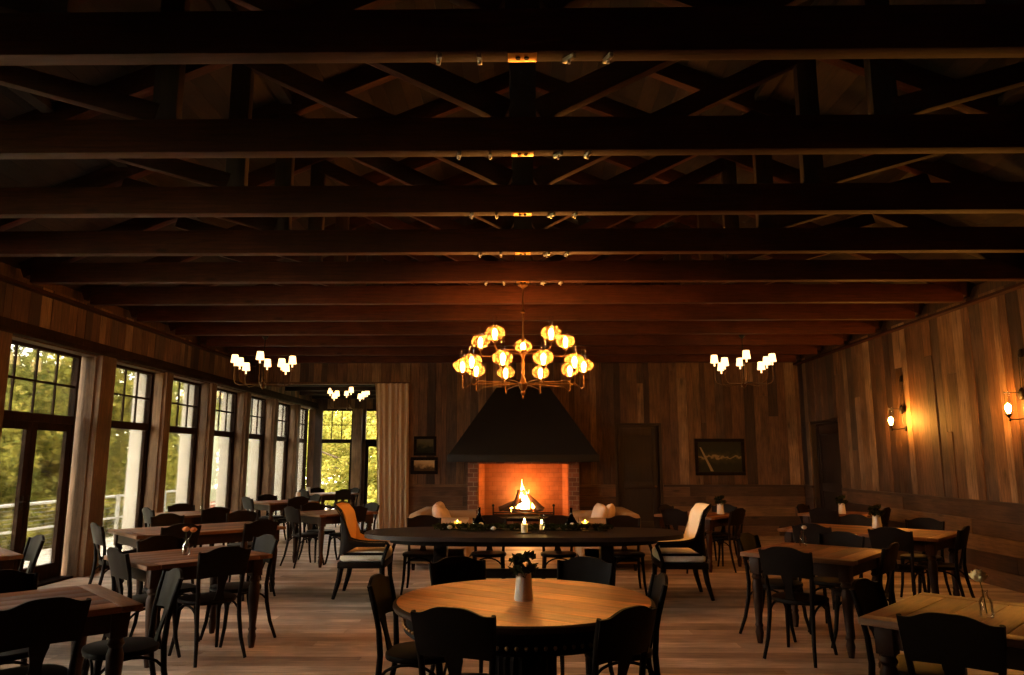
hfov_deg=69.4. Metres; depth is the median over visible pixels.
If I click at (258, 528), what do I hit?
dining chair
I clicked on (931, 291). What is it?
roof truss
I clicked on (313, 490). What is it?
dining chair
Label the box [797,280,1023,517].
wall
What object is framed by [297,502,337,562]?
dining chair
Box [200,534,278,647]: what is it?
dining chair
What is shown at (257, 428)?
window
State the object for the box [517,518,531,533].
pillar candle
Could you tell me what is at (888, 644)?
dining table
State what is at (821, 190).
roof truss
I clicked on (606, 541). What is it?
table
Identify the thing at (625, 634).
dining chair
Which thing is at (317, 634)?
floor
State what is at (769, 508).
wainscoting
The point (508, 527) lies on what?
garland
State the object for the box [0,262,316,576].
wall
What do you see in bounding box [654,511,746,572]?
dining table
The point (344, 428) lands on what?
tree
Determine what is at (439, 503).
pillow
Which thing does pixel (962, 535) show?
dining chair
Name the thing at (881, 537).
dining chair
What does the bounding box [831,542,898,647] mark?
dining chair
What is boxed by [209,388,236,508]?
window
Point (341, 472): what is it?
tree
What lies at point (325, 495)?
dining table
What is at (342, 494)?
dining chair
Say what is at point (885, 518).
dining chair
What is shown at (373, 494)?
shrub
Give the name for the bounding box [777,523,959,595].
dining table
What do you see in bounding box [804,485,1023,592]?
wainscoting
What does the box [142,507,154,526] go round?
dining chair
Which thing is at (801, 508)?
dining chair
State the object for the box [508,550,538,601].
ceramic vase
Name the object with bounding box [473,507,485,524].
carafe
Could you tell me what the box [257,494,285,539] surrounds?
dining chair
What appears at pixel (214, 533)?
dining table
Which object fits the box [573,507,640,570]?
sofa
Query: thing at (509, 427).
hood
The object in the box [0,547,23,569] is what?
dining table
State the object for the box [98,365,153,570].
window
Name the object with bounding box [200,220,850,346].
roof truss
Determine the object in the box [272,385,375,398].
ceiling
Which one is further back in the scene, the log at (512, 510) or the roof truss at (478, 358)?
the roof truss at (478, 358)
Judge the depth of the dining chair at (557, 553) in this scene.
9.02 m
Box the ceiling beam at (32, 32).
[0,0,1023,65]
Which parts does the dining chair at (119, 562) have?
leg, backrest, leg, seat, leg, leg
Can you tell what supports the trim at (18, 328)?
attached to the wall at (16, 303)
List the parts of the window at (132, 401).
sill, pane, sash, pane, frame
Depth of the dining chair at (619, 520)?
9.07 m
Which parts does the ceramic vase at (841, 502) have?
pot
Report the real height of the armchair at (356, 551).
1.074 m
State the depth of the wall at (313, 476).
21.30 m
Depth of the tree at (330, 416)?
35.06 m
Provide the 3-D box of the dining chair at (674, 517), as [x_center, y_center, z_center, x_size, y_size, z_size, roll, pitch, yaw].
[2.472,2.906,10.677,0.434,0.882,0.524,-9,-13,44]
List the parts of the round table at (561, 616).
bead trim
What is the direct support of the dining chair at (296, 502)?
on the floor
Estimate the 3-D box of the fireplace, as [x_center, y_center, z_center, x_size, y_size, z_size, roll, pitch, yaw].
[0.234,3.320,15.155,2.580,1.520,0.890,0,-9,1]
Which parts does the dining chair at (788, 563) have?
leg, backrest, leg, seat, leg, leg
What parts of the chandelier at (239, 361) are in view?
lamp shade, lamp shade, arm, lamp shade, lamp shade, rod, lamp shade, lamp shade, arm, lamp shade, lamp shade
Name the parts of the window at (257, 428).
pane, pane, sash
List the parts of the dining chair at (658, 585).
leg, seat, leg, leg, backrest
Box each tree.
[305,416,340,489]
[307,410,376,496]
[322,411,351,490]
[368,429,376,486]
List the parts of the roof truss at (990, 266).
queen post, king post, queen post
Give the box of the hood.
[447,387,599,461]
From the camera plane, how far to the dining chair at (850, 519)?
9.39 m
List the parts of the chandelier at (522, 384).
bulb, bulb, bulb, bulb, arm, arm, arm, bulb, arm, bulb, arm, arm, arm, rod, arm, arm, arm, bulb, arm, bulb, arm, arm, arm, bulb, bulb, bulb, bulb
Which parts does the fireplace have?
fire grate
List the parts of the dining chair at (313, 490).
backrest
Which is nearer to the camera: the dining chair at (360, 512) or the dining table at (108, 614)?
the dining table at (108, 614)
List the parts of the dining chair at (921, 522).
leg, seat, backrest, leg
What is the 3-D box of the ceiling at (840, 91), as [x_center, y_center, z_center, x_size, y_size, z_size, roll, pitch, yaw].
[0.090,-2.368,6.473,14.200,3.093,20.600,0,-9,1]
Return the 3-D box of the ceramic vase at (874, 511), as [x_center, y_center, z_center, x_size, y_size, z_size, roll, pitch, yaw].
[4.335,2.120,8.810,0.186,0.288,0.205,0,-9,1]
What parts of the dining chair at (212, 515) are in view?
backrest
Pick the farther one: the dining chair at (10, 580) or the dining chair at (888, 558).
the dining chair at (888, 558)
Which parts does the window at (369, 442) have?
door, frame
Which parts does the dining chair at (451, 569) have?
leg, backrest, leg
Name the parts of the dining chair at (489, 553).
seat, backrest, leg, leg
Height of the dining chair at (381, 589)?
0.882 m
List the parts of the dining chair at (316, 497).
backrest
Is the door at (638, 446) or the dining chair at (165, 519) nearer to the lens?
the dining chair at (165, 519)
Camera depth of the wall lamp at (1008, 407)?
8.70 m
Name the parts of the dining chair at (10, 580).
seat, backrest, leg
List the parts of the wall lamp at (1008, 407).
bulb, wall plate, cord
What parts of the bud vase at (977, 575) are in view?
stem, glass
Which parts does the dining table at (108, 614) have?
leg, leg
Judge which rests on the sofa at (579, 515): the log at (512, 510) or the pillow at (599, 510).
the pillow at (599, 510)
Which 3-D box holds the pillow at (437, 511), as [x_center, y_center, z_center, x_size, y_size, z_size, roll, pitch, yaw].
[-1.030,2.707,11.023,0.267,0.400,0.416,-4,-10,23]
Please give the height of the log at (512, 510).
0.077 m
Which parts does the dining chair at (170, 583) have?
leg, leg, seat, leg, backrest, leg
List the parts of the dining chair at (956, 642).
leg, leg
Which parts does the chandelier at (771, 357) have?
lamp shade, lamp shade, lamp shade, arm, arm, lamp shade, rod, lamp shade, arm, lamp shade, arm, lamp shade, lamp shade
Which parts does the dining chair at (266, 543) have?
leg, leg, seat, leg, backrest, leg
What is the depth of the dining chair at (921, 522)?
8.73 m
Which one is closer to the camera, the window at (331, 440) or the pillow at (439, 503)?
the pillow at (439, 503)
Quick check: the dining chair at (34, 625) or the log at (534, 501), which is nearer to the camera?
the dining chair at (34, 625)
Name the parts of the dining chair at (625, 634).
leg, leg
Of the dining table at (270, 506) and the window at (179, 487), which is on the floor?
the dining table at (270, 506)
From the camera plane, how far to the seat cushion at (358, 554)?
8.47 m
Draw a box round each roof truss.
[0,0,1023,159]
[0,0,1023,218]
[0,61,1023,257]
[19,71,1023,285]
[80,156,973,305]
[128,156,923,321]
[167,183,883,335]
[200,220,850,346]
[226,227,823,355]
[248,255,800,362]
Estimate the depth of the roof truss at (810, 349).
14.63 m
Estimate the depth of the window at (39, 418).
9.52 m
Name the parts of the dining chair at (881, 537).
leg, backrest, seat, leg, leg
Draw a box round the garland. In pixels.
[432,521,613,530]
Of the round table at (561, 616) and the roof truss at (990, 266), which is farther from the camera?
the roof truss at (990, 266)
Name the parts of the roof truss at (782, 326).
queen post, queen post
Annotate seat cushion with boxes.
[340,546,391,561]
[652,547,704,562]
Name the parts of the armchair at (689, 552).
leg, arm, seat frame, rail, backrest, rail, frame, leg, leg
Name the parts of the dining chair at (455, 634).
leg, seat, leg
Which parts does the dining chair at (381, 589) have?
leg, backrest, leg, seat, leg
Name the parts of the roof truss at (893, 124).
queen post, king post, brass plate, queen post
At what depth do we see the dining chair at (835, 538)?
7.08 m
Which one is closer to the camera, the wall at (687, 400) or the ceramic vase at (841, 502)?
the ceramic vase at (841, 502)
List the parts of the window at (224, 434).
pane, pane, sash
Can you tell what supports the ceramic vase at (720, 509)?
on the dining table at (712, 519)
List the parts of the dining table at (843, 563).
leg, leg, leg, leg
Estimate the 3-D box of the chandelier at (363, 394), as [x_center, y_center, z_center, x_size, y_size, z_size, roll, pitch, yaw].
[-4.119,1.524,18.666,0.996,0.690,0.996,0,-9,1]
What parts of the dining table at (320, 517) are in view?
leg, leg, leg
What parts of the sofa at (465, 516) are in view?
backrest, arm, arm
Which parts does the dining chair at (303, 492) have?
backrest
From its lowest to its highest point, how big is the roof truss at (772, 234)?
2.722 m
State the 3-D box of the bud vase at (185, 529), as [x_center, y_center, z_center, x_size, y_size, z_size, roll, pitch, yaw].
[-2.761,1.737,6.327,0.123,0.234,0.066,1,-10,-8]
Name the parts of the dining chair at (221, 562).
leg, leg, seat, leg, backrest, leg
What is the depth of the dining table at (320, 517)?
11.15 m
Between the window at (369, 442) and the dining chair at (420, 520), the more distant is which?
the window at (369, 442)
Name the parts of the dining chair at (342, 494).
backrest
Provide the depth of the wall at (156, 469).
12.26 m
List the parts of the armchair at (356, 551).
leg, leg, frame, rail, backrest, rail, seat frame, arm, leg, leg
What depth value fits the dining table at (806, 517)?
11.16 m
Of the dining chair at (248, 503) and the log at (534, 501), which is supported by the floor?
the dining chair at (248, 503)
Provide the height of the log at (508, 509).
0.103 m
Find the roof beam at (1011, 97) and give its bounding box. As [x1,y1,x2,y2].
[7,0,1023,283]
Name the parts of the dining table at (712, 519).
leg, leg, leg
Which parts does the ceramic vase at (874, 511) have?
pot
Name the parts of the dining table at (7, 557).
leg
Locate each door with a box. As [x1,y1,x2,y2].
[614,423,663,528]
[810,418,842,510]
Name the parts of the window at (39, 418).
pane, door, handle, handle, pane, pane, door, sill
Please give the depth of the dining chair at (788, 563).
5.91 m
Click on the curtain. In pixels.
(392, 400)
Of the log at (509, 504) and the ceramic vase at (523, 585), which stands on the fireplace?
the log at (509, 504)
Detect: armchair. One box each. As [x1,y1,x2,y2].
[331,501,395,599]
[648,501,714,600]
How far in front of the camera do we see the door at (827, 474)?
14.76 m
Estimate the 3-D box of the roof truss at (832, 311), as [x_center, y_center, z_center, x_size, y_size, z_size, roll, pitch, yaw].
[0.163,-1.574,11.252,11.872,2.680,0.110,0,-9,1]
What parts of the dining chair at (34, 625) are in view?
seat, leg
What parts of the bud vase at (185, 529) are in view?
glass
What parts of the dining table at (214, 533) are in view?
leg, leg, leg, leg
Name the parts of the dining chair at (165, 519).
backrest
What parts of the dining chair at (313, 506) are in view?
leg, backrest, leg, seat, leg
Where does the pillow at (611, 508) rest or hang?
on the sofa at (579, 515)
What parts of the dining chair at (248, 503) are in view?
backrest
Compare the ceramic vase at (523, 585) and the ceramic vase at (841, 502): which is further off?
the ceramic vase at (841, 502)
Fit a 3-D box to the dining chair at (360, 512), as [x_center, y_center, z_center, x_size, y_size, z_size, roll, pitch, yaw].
[-2.512,2.997,11.226,0.524,0.882,0.434,-9,-13,44]
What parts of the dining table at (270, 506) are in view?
leg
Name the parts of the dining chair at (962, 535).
leg, leg, seat, leg, backrest, leg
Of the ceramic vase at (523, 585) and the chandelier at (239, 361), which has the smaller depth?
the ceramic vase at (523, 585)
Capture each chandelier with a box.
[231,336,295,389]
[328,387,369,410]
[460,283,586,398]
[710,335,775,388]
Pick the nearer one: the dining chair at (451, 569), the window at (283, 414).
the dining chair at (451, 569)
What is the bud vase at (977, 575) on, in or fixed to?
on the dining table at (888, 644)
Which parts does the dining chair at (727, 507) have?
leg, seat, leg, backrest, leg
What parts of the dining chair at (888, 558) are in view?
leg, seat, leg, backrest, leg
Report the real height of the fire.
0.662 m
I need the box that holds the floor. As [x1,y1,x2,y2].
[0,518,1023,674]
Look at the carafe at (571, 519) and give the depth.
8.78 m
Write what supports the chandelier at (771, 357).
hanging from the roof truss at (782, 326)
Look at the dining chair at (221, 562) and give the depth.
5.92 m
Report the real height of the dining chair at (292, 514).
0.882 m
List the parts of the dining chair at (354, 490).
backrest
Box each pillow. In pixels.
[432,506,450,516]
[433,501,444,506]
[591,503,607,517]
[606,504,615,517]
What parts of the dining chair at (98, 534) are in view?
leg, backrest, leg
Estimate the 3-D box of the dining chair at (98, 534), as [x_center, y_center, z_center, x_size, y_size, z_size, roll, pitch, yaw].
[-4.437,2.507,8.269,0.524,0.882,0.434,9,-13,-42]
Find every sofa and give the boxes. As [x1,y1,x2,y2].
[407,507,475,569]
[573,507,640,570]
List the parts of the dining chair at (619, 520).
leg, backrest, seat, leg, leg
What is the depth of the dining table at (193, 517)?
10.98 m
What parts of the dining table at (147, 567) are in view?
leg, leg, leg, leg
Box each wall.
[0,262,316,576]
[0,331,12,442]
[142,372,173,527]
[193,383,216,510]
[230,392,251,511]
[249,259,804,496]
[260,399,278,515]
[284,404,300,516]
[306,399,375,506]
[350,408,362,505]
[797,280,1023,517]
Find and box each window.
[0,340,81,586]
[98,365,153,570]
[164,378,200,546]
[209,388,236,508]
[246,396,265,511]
[273,403,289,523]
[297,408,308,491]
[319,409,352,503]
[364,409,376,503]
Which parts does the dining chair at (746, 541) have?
leg, backrest, leg, seat, leg, leg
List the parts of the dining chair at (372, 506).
backrest, leg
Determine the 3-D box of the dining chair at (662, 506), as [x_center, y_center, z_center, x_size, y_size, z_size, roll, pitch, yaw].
[2.542,3.009,11.298,0.524,0.882,0.434,-9,-13,44]
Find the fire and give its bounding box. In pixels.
[510,483,534,508]
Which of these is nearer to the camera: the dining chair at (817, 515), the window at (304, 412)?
the dining chair at (817, 515)
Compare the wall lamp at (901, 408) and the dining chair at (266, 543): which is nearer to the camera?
the dining chair at (266, 543)
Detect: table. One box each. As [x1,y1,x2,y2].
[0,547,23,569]
[0,584,143,674]
[104,545,272,667]
[108,521,285,594]
[155,511,234,545]
[249,500,318,541]
[292,509,377,567]
[309,492,358,505]
[364,527,683,585]
[393,579,654,674]
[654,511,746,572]
[740,542,881,658]
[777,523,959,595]
[797,511,882,526]
[858,592,1023,674]
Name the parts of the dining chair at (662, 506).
backrest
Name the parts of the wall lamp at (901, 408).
cord, wall plate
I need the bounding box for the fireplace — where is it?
[467,462,579,524]
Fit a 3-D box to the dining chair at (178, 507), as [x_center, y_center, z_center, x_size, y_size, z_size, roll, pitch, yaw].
[-5.112,3.053,11.566,0.524,0.882,0.434,-9,-13,44]
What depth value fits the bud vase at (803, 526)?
6.94 m
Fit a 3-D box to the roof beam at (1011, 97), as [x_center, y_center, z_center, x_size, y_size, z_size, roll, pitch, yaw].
[0.090,-2.724,6.527,8.320,1.574,19.890,0,-9,1]
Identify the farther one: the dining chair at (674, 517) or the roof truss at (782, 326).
the roof truss at (782, 326)
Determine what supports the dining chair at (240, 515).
on the floor
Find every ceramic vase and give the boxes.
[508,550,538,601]
[714,495,726,513]
[835,495,847,513]
[867,503,884,527]
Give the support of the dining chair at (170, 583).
on the floor
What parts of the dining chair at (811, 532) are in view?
backrest, leg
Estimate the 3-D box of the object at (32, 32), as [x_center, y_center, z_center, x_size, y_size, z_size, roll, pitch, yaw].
[0.053,-2.748,4.027,11.872,2.722,0.110,0,-9,1]
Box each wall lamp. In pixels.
[888,375,906,430]
[1003,349,1023,420]
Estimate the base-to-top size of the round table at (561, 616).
0.759 m
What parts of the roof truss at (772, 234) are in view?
queen post, brass plate, king post, queen post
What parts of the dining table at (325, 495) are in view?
leg, leg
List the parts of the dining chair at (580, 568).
leg, backrest, leg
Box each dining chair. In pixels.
[0,569,38,665]
[0,597,91,674]
[19,535,44,572]
[81,568,183,674]
[88,522,127,587]
[94,547,180,660]
[129,535,199,641]
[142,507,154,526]
[143,523,201,593]
[150,513,190,547]
[167,503,194,511]
[168,546,250,667]
[190,507,230,547]
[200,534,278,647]
[226,510,261,581]
[242,497,267,541]
[242,519,277,600]
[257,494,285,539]
[278,496,308,542]
[280,506,324,568]
[290,494,321,538]
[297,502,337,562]
[298,489,315,527]
[310,488,330,509]
[325,506,367,564]
[327,489,351,527]
[338,502,379,559]
[350,487,359,523]
[367,573,446,674]
[400,515,441,594]
[410,607,495,674]
[429,556,485,674]
[471,515,506,578]
[540,515,575,578]
[557,556,614,674]
[585,573,667,674]
[592,605,656,674]
[606,515,647,595]
[657,504,673,528]
[661,508,687,573]
[704,504,737,566]
[705,508,749,572]
[737,532,810,641]
[758,546,837,667]
[791,523,834,609]
[796,504,809,523]
[808,508,838,523]
[808,531,869,636]
[829,514,871,588]
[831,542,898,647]
[849,578,967,674]
[867,527,926,604]
[879,507,890,526]
[896,612,1006,674]
[900,517,951,596]
[917,525,974,597]
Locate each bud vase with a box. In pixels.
[181,527,196,554]
[799,525,806,546]
[968,569,994,618]
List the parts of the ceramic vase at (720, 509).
pot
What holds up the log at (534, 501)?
on the fireplace
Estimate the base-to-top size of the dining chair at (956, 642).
0.882 m
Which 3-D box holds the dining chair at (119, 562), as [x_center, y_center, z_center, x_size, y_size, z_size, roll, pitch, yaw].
[-2.977,2.124,5.954,0.434,0.882,0.524,-9,-13,43]
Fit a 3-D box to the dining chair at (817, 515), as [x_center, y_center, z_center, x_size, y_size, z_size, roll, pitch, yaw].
[4.675,2.933,10.841,0.434,0.882,0.524,-9,-13,44]
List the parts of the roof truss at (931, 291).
queen post, queen post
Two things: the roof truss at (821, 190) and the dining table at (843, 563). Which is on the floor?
the dining table at (843, 563)
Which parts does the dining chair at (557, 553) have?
leg, leg, backrest, seat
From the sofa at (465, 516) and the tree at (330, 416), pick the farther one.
the tree at (330, 416)
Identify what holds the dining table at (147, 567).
on the floor
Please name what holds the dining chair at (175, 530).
on the floor
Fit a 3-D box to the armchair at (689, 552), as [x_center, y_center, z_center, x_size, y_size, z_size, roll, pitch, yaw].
[1.976,2.479,8.683,0.705,1.074,0.659,0,-9,1]
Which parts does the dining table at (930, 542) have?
leg, leg, leg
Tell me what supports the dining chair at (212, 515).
on the floor
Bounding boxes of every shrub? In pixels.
[320,486,347,505]
[367,479,376,503]
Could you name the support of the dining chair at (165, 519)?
on the floor
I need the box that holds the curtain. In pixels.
[375,383,408,528]
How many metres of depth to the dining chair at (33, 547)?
6.80 m
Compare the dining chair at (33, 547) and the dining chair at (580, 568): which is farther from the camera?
the dining chair at (33, 547)
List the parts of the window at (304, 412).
pane, pane, sash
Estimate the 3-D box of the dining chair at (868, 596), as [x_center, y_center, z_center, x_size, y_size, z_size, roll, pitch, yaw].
[2.201,1.811,4.060,0.524,0.882,0.434,-9,-13,44]
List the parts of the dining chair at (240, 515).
seat, backrest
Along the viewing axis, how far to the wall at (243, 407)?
15.86 m
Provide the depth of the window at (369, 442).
21.23 m
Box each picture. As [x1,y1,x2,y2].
[410,457,437,473]
[413,436,435,455]
[694,439,745,474]
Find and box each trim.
[0,274,1023,365]
[0,316,318,408]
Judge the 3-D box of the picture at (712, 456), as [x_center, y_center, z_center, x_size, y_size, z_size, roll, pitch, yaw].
[4.405,2.530,15.680,1.050,0.770,0.035,0,-9,1]
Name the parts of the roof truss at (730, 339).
queen post, queen post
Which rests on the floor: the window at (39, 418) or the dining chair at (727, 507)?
the dining chair at (727, 507)
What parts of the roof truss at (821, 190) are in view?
queen post, king post, brass plate, queen post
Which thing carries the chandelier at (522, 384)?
hanging from the roof truss at (990, 266)
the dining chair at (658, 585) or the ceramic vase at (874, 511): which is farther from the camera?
the ceramic vase at (874, 511)
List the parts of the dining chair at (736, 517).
leg, seat, leg, backrest, leg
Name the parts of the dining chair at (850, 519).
backrest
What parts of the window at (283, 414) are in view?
pane, pane, sash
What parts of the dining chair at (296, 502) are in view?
backrest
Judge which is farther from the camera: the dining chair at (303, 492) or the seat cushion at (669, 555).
the dining chair at (303, 492)
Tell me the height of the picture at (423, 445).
0.410 m
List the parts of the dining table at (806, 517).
leg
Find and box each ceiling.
[0,0,1023,336]
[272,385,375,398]
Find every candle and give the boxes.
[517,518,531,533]
[537,514,545,533]
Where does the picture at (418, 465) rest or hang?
attached to the wall at (687, 400)
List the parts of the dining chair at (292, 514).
leg, backrest, leg, seat, leg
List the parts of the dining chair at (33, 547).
leg, backrest, leg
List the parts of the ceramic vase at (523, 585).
pot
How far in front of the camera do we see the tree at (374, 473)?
26.78 m
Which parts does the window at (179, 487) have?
pane, pane, frame, sash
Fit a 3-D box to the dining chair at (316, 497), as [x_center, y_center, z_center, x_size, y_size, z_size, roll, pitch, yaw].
[-4.141,3.587,14.790,0.434,0.882,0.524,-9,-13,44]
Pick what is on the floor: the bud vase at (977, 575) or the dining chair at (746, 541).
the dining chair at (746, 541)
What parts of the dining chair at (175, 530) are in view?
backrest, leg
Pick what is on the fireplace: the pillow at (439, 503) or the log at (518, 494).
the log at (518, 494)
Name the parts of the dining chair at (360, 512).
leg, seat, backrest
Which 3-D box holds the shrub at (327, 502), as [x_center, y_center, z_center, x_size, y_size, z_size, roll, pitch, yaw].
[-6.484,6.062,27.003,1.757,1.337,2.072,-9,-13,42]
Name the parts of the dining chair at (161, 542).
leg, backrest, seat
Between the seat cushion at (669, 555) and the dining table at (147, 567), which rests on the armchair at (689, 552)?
the seat cushion at (669, 555)
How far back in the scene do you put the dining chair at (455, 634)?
3.47 m
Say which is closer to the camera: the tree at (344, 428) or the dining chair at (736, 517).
the dining chair at (736, 517)
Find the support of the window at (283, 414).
in the wall at (16, 303)
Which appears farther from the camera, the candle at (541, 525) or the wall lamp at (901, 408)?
the wall lamp at (901, 408)
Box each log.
[498,497,522,511]
[504,507,540,511]
[511,509,537,511]
[513,490,520,506]
[521,489,544,510]
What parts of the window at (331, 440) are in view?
sash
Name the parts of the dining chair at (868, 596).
leg, backrest, leg, seat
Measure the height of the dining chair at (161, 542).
0.882 m
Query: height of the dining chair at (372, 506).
0.882 m
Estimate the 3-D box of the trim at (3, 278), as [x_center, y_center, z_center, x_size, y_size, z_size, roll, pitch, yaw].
[0.065,-1.029,6.221,11.990,0.033,19.940,0,-9,1]
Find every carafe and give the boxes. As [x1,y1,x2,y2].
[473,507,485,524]
[565,508,576,524]
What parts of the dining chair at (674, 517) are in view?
backrest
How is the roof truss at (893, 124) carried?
attached to the ceiling at (840, 91)
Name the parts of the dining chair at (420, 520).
leg, leg, seat, backrest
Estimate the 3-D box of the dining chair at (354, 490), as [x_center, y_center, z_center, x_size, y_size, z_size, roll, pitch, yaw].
[-4.094,4.173,18.334,0.434,0.882,0.524,-9,-13,44]
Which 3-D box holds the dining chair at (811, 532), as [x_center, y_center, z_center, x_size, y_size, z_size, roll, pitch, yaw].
[3.422,2.495,8.192,0.434,0.882,0.524,-9,-13,42]
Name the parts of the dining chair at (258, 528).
leg, backrest, leg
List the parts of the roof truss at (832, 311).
queen post, queen post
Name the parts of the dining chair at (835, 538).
leg, seat, backrest, leg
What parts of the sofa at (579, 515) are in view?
arm, arm, backrest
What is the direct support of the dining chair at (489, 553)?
on the floor
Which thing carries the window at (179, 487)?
in the wall at (16, 303)
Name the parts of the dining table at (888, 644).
leg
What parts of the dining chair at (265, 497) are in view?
backrest, seat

